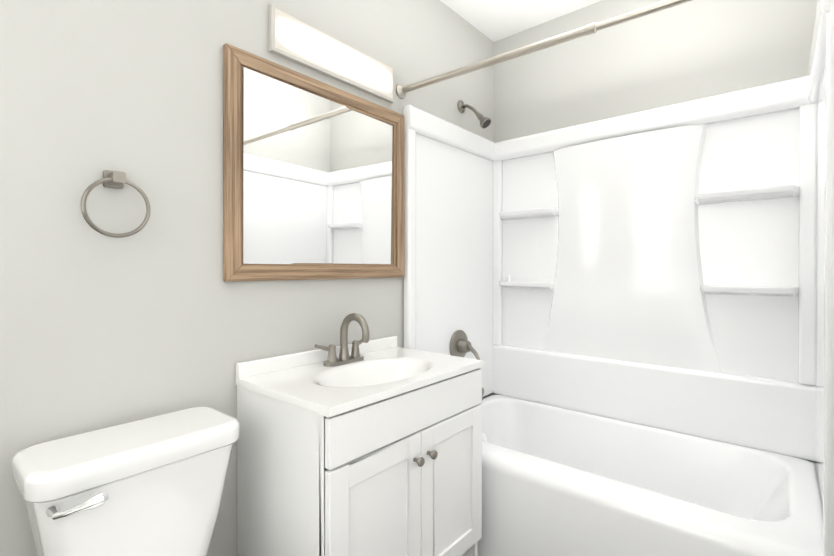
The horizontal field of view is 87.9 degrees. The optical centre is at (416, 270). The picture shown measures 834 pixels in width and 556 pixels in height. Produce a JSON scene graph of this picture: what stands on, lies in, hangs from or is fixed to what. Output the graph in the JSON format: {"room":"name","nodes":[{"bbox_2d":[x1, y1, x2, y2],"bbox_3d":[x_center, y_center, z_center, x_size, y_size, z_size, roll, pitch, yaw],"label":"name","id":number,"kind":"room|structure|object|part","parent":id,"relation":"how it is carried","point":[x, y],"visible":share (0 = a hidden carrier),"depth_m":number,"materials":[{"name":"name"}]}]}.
{"room":"bathroom","nodes":[
{"label":"bathroom","id":0,"kind":"room"},
{"bbox_2d":[0,0,492,555],"bbox_3d":[-0.560,-0.059,1.342,0.100,2.440,3.150,0,0,40],"label":"wall","id":1,"kind":"structure","parent":0,"point":[152,318],"depth_m":1.10,"materials":[{"name":"grey paint"}]},
{"bbox_2d":[80,170,150,237],"bbox_3d":[-0.719,-0.160,1.034,0.050,0.162,0.142,0,0,40],"label":"hanger","id":2,"kind":"object","parent":1,"relation":"attached to","point":[115,179],"visible":0.94,"depth_m":1.02,"materials":[{"name":"silver metal"}]},
{"bbox_2d":[223,43,403,281],"bbox_3d":[-0.307,-0.313,1.541,0.024,0.685,0.767,0,0,40],"label":"mirror","id":3,"kind":"object","parent":1,"relation":"attached to","point":[313,179],"visible":1,"depth_m":1.45,"materials":[{"name":"brown wood"}]},
{"bbox_3d":[-0.541,-0.311,1.266,0.022,0.682,0.045,0,0,40],"label":"frame","id":4,"kind":"part","parent":3,"relation":"part of","materials":[{"name":"brown wood"}]},
{"bbox_3d":[-0.308,0.007,1.543,0.022,0.045,0.764,0,0,40],"label":"frame","id":5,"kind":"part","parent":3,"relation":"part of","materials":[{"name":"brown wood"}]},
{"bbox_3d":[-0.308,-0.633,1.540,0.022,0.045,0.765,0,0,40],"label":"frame","id":6,"kind":"part","parent":3,"relation":"part of","materials":[{"name":"brown wood"}]},
{"label":"glass","id":7,"kind":"part","parent":3,"relation":"part of","materials":[{"name":"mirror"}]},
{"bbox_3d":[-0.075,-0.314,1.817,0.022,0.682,0.045,0,0,40],"label":"frame","id":8,"kind":"part","parent":3,"relation":"part of","materials":[{"name":"brown wood"}]},
{"bbox_2d":[269,3,393,102],"bbox_3d":[-0.281,-0.767,1.574,0.020,0.147,0.562,0,0,40],"label":"sconce","id":9,"kind":"object","parent":1,"relation":"attached to","point":[298,40],"visible":1,"depth_m":1.52,"materials":[{"name":"white"}]},
{"bbox_2d":[457,100,490,128],"bbox_3d":[0.286,-0.776,2.131,0.170,0.165,0.060,0,0,40],"label":"shower head","id":10,"kind":"object","parent":1,"relation":"attached to","point":[485,122],"visible":1,"depth_m":2.11},
{"bbox_2d":[440,0,601,41],"bbox_3d":[0.000,-1.327,0.864,1.564,0.100,3.150,0,0,40],"label":"ceiling","id":11,"kind":"structure","parent":0,"point":[494,20],"depth_m":2.15,"materials":[{"name":"white paint"}]},
{"bbox_2d":[493,0,817,462],"bbox_3d":[0.983,-0.063,2.036,1.564,2.440,0.100,0,0,40],"label":"wall","id":12,"kind":"structure","parent":0,"point":[691,50],"depth_m":1.94,"materials":[{"name":"grey paint"}]},
{"bbox_3d":[0.000,1.213,0.877,1.564,0.100,3.150,0,0,40],"label":"floor","id":13,"kind":"structure","parent":0,"visible":0},
{"bbox_2d":[12,406,239,555],"bbox_3d":[-0.448,0.766,0.827,0.704,0.795,0.404,0,0,40],"label":"toilet","id":14,"kind":"object","parent":13,"relation":"on","point":[152,486],"visible":1,"depth_m":0.91,"materials":[{"name":"white ceramic"}]},
{"bbox_3d":[-0.629,0.433,0.803,0.050,0.032,0.086,0,0,40],"label":"lever","id":15,"kind":"part","parent":14,"relation":"part of","materials":[{"name":"silver metal"}]},
{"bbox_3d":[-0.633,0.393,0.982,0.219,0.052,0.404,0,0,40],"label":"lid","id":16,"kind":"part","parent":14,"relation":"part of","materials":[{"name":"white ceramic"}]},
{"bbox_3d":[-0.637,0.604,0.986,0.202,0.367,0.378,0,0,40],"label":"tank","id":17,"kind":"part","parent":14,"relation":"part of","materials":[{"name":"white ceramic"}]},
{"bbox_2d":[236,313,483,555],"bbox_3d":[-0.141,0.651,1.399,0.466,1.018,0.685,0,0,40],"label":"bathroom vanity","id":18,"kind":"object","parent":13,"relation":"on","point":[364,446],"visible":1,"depth_m":1.22,"materials":[{"name":"white paint"}]},
{"bbox_2d":[315,313,368,366],"bbox_3d":[-0.216,0.230,1.466,0.148,0.174,0.232,0,0,40],"label":"faucet","id":19,"kind":"object","parent":18,"relation":"on","point":[344,360],"depth_m":1.48,"materials":[{"name":"silver metal"}]},
{"bbox_2d":[403,0,833,555],"bbox_3d":[0.702,0.229,1.704,1.356,1.860,0.764,0,0,40],"label":"bathtub","id":20,"kind":"object","parent":13,"relation":"on","point":[634,311],"visible":0.88,"depth_m":1.79,"materials":[{"name":"white plastic"}]},
{"bbox_3d":[0.559,-0.055,0.398,0.100,2.440,3.150,0,0,40],"label":"wall","id":21,"kind":"structure","parent":0,"visible":0},
{"bbox_2d":[396,0,692,97],"bbox_3d":[0.455,-0.758,1.407,1.361,0.067,0.075,0,0,40],"label":"curtain rod","id":22,"kind":"object","parent":21,"relation":"attached to","point":[402,90],"visible":1,"depth_m":1.43,"materials":[{"name":"silver metal"}]}
]}

